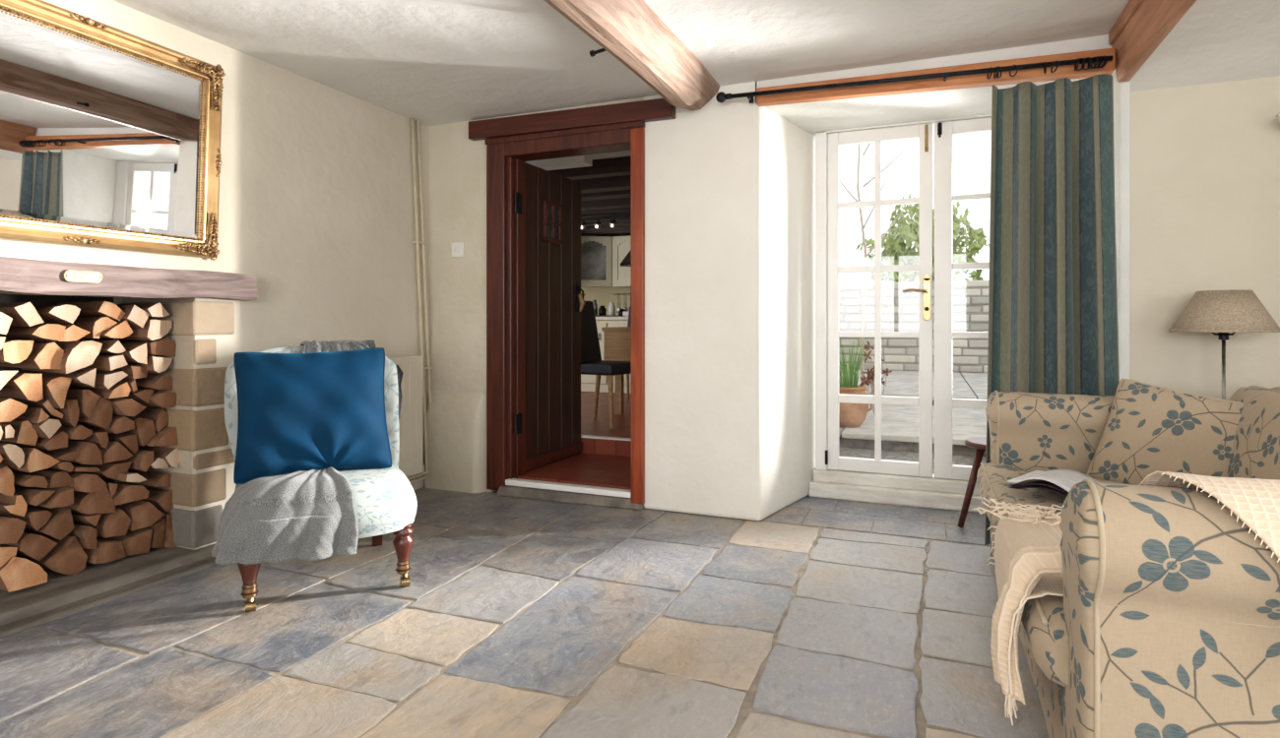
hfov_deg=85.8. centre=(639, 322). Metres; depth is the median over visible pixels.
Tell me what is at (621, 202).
trim
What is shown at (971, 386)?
step
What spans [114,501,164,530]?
log
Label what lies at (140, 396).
log
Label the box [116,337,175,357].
log
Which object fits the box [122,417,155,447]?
log
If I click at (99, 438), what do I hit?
log
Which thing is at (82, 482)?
log
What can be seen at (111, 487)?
log
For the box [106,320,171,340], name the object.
log
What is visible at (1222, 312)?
lamp
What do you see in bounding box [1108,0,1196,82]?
ceiling beam
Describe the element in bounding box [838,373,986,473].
patio
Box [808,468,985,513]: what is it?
trim
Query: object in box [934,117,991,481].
door
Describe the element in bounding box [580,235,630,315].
wall
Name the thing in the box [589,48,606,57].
peg
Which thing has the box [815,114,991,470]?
trim
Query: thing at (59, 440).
log
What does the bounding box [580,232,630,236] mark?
trim
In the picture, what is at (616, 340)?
dining table
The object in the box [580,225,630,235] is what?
trim
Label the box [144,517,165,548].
log
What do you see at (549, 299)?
door
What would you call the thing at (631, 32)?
ceiling beam
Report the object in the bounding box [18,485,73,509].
log
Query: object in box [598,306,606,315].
jar
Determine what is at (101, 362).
log
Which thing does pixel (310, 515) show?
throw
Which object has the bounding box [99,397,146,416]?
log
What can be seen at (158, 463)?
log
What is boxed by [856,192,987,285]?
tree
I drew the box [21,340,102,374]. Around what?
log
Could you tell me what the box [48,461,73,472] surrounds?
log
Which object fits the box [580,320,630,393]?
base cabinet
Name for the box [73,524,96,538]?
log
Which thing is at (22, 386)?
log
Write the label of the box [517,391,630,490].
floor
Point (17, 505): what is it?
log
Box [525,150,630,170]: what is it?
ceiling
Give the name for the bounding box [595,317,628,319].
countertop
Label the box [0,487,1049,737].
floor
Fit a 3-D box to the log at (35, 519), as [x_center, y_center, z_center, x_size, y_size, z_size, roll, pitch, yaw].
[-2.296,0.711,2.540,0.309,0.070,0.075,0,0,22]
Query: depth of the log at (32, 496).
2.48 m
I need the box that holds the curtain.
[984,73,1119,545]
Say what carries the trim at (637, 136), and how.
attached to the wall at (457, 162)
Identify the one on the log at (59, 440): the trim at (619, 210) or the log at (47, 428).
the log at (47, 428)
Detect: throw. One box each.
[211,339,403,565]
[972,470,1279,725]
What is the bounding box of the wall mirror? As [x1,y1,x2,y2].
[0,0,225,260]
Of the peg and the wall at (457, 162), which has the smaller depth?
the peg
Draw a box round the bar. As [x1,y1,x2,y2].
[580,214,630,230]
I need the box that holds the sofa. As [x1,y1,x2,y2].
[976,385,1279,737]
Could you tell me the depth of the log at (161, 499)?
2.90 m
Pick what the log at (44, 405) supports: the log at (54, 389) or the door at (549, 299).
the log at (54, 389)
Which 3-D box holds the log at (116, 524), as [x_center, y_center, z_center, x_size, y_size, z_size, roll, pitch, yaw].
[-2.195,0.791,2.771,0.310,0.110,0.101,0,0,22]
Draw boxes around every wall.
[0,0,429,549]
[429,97,642,492]
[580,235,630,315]
[755,34,1112,136]
[838,279,988,373]
[1129,75,1279,400]
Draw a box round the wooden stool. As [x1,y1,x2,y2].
[957,437,986,527]
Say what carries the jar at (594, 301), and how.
on the countertop
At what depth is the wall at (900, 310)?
11.22 m
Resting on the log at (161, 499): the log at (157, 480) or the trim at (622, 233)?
the log at (157, 480)
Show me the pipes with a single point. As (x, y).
(416, 242)
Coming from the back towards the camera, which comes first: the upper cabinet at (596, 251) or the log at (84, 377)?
the upper cabinet at (596, 251)
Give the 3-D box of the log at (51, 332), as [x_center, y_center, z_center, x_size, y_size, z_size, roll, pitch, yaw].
[-2.285,0.035,2.562,0.320,0.061,0.094,0,0,22]
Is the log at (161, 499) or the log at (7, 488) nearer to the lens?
the log at (7, 488)
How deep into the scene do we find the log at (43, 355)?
2.51 m
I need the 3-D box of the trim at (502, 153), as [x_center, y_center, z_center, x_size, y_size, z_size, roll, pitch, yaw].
[-0.415,-0.052,3.930,1.005,2.065,0.175,0,0,22]
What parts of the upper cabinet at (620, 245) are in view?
panel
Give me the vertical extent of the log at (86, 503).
0.098 m
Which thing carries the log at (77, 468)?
on the log at (82, 482)
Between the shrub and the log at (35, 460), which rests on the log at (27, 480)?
the log at (35, 460)
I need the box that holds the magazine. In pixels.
[1007,469,1099,497]
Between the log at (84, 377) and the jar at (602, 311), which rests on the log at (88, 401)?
the log at (84, 377)
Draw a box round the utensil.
[616,293,620,313]
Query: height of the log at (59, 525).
0.112 m
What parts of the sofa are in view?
seat, arm, arm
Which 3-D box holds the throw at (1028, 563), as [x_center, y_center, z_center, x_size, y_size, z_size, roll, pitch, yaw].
[1.340,0.585,1.403,1.157,0.666,1.018,0,0,22]
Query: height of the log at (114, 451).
0.076 m
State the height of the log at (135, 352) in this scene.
0.087 m
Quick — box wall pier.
[642,81,815,520]
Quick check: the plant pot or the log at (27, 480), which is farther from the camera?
the plant pot
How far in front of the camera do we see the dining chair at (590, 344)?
5.62 m
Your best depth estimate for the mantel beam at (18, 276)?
2.53 m
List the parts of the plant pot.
pot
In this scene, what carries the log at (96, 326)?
on the log at (78, 354)
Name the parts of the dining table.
leg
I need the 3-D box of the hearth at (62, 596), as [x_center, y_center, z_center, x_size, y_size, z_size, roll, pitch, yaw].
[-2.373,0.974,2.190,0.660,0.072,2.430,0,0,22]
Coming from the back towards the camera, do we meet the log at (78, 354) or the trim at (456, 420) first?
the trim at (456, 420)
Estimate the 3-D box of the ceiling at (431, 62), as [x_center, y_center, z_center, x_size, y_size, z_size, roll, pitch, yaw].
[-0.221,-1.147,0.903,5.700,0.365,6.900,0,0,22]
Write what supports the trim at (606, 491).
attached to the wall at (457, 162)
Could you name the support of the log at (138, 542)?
on the hearth at (62, 596)
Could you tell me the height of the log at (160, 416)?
0.096 m
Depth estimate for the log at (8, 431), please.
2.37 m
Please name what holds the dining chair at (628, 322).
on the floor at (602, 463)
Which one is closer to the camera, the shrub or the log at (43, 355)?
the log at (43, 355)
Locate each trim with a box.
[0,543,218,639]
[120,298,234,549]
[424,389,485,493]
[468,98,675,140]
[484,121,645,490]
[496,485,644,511]
[505,478,630,498]
[547,156,630,180]
[574,175,630,193]
[580,190,630,200]
[580,197,630,210]
[580,207,630,216]
[580,213,630,224]
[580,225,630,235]
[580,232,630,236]
[580,435,630,441]
[585,221,630,227]
[630,128,644,505]
[755,47,1115,106]
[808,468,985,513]
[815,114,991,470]
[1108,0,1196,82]
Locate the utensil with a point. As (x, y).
(617, 308)
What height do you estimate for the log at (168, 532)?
0.152 m
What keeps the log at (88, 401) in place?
on the log at (101, 416)
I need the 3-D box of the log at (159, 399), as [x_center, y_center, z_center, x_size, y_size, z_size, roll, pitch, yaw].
[-2.116,0.324,2.929,0.309,0.070,0.111,0,0,22]
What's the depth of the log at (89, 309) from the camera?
2.71 m
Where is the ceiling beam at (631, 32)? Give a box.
[544,0,719,110]
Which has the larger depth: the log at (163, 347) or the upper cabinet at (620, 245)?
the upper cabinet at (620, 245)
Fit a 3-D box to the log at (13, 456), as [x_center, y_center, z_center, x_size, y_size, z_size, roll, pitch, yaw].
[-2.310,0.464,2.447,0.310,0.090,0.058,0,0,22]
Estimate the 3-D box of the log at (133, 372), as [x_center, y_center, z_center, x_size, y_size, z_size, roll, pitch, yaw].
[-2.168,0.199,2.856,0.318,0.054,0.079,0,0,22]
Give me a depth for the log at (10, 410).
2.39 m
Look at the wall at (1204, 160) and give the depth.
2.82 m
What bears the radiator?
attached to the wall at (316, 201)
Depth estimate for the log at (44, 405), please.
2.53 m
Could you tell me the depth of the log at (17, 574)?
2.41 m
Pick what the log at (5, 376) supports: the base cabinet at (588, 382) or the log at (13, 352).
the log at (13, 352)
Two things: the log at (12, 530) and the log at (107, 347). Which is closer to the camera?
the log at (12, 530)
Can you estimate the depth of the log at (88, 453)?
2.62 m
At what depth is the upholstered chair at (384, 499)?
2.61 m
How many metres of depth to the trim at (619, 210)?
6.84 m
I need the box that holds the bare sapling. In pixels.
[838,143,907,385]
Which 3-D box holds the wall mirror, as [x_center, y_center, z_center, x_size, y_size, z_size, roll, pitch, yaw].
[-1.972,-0.678,2.442,0.092,0.827,1.072,0,0,20]
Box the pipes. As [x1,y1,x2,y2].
[406,118,432,484]
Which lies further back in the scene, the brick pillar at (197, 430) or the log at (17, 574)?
the brick pillar at (197, 430)
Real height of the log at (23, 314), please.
0.088 m
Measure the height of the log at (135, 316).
0.094 m
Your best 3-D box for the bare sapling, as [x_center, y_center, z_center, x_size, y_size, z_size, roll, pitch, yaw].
[2.179,-0.610,6.567,0.704,2.980,0.043,0,0,22]
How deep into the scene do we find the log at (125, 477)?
2.74 m
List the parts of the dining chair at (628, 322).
leg, backrest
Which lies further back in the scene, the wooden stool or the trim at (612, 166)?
the trim at (612, 166)
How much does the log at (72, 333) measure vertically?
0.062 m
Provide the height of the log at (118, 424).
0.066 m
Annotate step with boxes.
[838,369,987,405]
[838,403,986,456]
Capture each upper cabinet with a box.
[580,236,612,287]
[612,235,630,288]
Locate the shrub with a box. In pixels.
[859,341,892,414]
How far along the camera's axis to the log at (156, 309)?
2.83 m
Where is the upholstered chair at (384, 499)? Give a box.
[224,345,417,613]
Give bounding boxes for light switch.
[451,242,464,256]
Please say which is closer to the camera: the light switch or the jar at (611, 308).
the light switch
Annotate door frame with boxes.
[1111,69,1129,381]
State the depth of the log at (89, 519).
2.64 m
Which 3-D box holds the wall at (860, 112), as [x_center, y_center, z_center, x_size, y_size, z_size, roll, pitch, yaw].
[1.458,-1.173,3.520,1.600,0.155,0.780,0,0,22]
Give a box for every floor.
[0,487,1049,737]
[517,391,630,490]
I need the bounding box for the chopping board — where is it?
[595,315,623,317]
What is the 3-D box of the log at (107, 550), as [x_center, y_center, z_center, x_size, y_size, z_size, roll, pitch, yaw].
[-2.194,0.888,2.738,0.310,0.084,0.113,0,0,22]
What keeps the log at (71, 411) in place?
on the log at (80, 432)
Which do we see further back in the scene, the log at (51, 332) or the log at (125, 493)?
the log at (125, 493)
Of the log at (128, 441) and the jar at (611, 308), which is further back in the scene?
the jar at (611, 308)
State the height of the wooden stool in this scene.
0.420 m
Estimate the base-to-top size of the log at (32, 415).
0.052 m
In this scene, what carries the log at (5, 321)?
on the log at (2, 339)
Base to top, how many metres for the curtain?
1.993 m
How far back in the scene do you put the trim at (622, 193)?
5.94 m
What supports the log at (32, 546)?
on the log at (17, 574)
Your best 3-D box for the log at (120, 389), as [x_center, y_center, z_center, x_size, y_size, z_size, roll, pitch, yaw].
[-2.197,0.267,2.784,0.312,0.060,0.075,0,0,22]
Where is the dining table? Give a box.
[601,326,630,414]
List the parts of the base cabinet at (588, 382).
door, door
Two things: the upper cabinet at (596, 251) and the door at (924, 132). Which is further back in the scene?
the upper cabinet at (596, 251)
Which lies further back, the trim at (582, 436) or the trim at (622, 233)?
the trim at (622, 233)
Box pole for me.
[715,55,1113,103]
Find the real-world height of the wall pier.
2.250 m
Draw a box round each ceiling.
[112,0,1279,126]
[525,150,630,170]
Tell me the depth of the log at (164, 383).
2.88 m
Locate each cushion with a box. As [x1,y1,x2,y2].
[233,347,391,484]
[1087,379,1244,485]
[1227,387,1279,479]
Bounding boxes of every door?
[513,158,586,476]
[825,123,932,477]
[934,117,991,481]
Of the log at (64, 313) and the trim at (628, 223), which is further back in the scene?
the trim at (628, 223)
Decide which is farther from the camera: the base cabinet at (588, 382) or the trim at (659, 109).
the base cabinet at (588, 382)
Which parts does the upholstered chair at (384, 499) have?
leg, backrest, leg, seat, leg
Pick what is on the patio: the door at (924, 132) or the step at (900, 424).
the step at (900, 424)
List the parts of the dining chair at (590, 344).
backrest, leg, seat, leg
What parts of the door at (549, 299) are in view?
hatch frame, hatch pane, handle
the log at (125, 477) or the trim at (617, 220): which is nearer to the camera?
the log at (125, 477)
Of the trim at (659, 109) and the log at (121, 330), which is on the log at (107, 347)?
the log at (121, 330)
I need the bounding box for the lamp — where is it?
[1168,289,1279,399]
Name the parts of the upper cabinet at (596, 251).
glass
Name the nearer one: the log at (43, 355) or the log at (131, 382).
the log at (43, 355)
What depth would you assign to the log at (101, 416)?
2.67 m
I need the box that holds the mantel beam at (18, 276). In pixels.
[0,256,257,300]
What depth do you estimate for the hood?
7.95 m
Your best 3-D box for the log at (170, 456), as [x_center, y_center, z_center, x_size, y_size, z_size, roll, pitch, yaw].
[-2.091,0.570,2.949,0.309,0.083,0.081,0,0,22]
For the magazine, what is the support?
on the sofa
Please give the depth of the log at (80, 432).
2.60 m
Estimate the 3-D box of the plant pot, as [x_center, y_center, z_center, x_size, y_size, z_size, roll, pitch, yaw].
[1.789,0.471,5.864,0.394,0.817,0.390,0,0,-7]
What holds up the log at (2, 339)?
on the log at (13, 352)
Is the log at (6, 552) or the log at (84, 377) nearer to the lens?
the log at (6, 552)
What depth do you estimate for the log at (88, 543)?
2.61 m
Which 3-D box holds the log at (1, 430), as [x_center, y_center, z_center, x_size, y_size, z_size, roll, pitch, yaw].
[-2.318,0.373,2.397,0.307,0.054,0.030,0,0,22]
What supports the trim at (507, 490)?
attached to the wall at (457, 162)
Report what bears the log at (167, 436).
on the log at (170, 456)
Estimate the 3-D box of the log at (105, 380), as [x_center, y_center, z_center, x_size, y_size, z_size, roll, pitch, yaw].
[-2.187,0.225,2.753,0.312,0.069,0.080,0,0,22]
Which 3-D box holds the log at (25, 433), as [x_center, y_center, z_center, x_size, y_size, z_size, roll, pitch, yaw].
[-2.326,0.396,2.520,0.315,0.097,0.066,0,0,22]
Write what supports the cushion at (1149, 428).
on the sofa
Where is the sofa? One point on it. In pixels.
(1165, 623)
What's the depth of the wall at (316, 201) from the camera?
3.35 m
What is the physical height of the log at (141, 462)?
0.080 m
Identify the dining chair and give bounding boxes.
[580,301,630,429]
[626,306,630,397]
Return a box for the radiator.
[389,355,424,476]
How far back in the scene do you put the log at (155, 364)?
2.84 m
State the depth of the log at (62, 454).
2.59 m
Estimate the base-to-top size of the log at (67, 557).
0.142 m
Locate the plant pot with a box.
[838,330,872,428]
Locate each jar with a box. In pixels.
[592,300,597,316]
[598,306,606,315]
[608,302,615,315]
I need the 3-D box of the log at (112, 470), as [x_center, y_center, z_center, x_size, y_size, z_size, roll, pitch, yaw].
[-2.213,0.596,2.792,0.309,0.070,0.108,0,0,22]
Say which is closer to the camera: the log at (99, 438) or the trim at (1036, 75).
the log at (99, 438)
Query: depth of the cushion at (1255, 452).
2.12 m
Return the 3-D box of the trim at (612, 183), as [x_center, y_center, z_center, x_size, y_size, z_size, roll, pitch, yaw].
[-1.312,-1.137,5.977,4.200,0.135,0.140,0,0,22]
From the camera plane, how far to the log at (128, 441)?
2.78 m
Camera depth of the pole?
3.02 m
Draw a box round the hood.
[620,251,630,266]
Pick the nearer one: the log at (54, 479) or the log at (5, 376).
the log at (5, 376)
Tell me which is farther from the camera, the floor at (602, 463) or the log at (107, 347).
the floor at (602, 463)
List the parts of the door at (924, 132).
lever, handle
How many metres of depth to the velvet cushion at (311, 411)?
2.65 m
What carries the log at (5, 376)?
on the log at (10, 410)
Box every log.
[0,302,44,326]
[0,312,12,334]
[0,323,65,340]
[0,336,5,350]
[0,340,33,363]
[0,342,63,370]
[0,370,18,389]
[0,373,42,401]
[0,397,27,422]
[0,397,63,418]
[0,419,37,446]
[0,424,14,438]
[0,425,2,440]
[0,431,67,450]
[0,443,24,468]
[0,465,14,497]
[0,494,27,516]
[0,508,52,530]
[0,515,26,544]
[0,544,17,568]
[0,556,47,592]
[1,532,57,561]
[7,447,59,472]
[10,469,70,488]
[12,472,48,488]
[13,324,90,341]
[13,485,55,506]
[14,407,49,423]
[14,532,87,575]
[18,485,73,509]
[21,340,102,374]
[23,505,74,540]
[30,419,61,439]
[33,304,80,323]
[36,368,96,387]
[36,448,77,461]
[42,377,71,408]
[47,399,79,428]
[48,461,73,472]
[48,469,109,493]
[50,317,117,338]
[57,301,126,320]
[57,425,92,440]
[57,441,102,464]
[61,491,115,514]
[64,389,100,418]
[65,460,131,479]
[66,523,97,549]
[67,382,130,398]
[67,431,108,448]
[70,371,127,389]
[70,512,101,526]
[71,464,100,472]
[72,509,131,537]
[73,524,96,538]
[76,398,113,429]
[82,537,126,564]
[84,354,127,371]
[84,416,134,434]
[93,340,125,353]
[96,366,147,379]
[96,527,152,556]
[98,342,147,364]
[98,441,132,463]
[99,320,132,338]
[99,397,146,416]
[99,472,147,482]
[104,481,149,506]
[105,482,117,498]
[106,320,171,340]
[107,433,138,454]
[112,469,171,487]
[113,407,168,432]
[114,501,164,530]
[116,302,169,317]
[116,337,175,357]
[117,305,149,327]
[118,389,153,403]
[119,379,137,391]
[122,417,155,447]
[123,376,172,390]
[123,449,153,472]
[125,356,172,373]
[137,446,180,468]
[137,487,173,511]
[138,391,177,408]
[144,427,178,447]
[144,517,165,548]
[149,457,168,468]
[161,512,176,548]

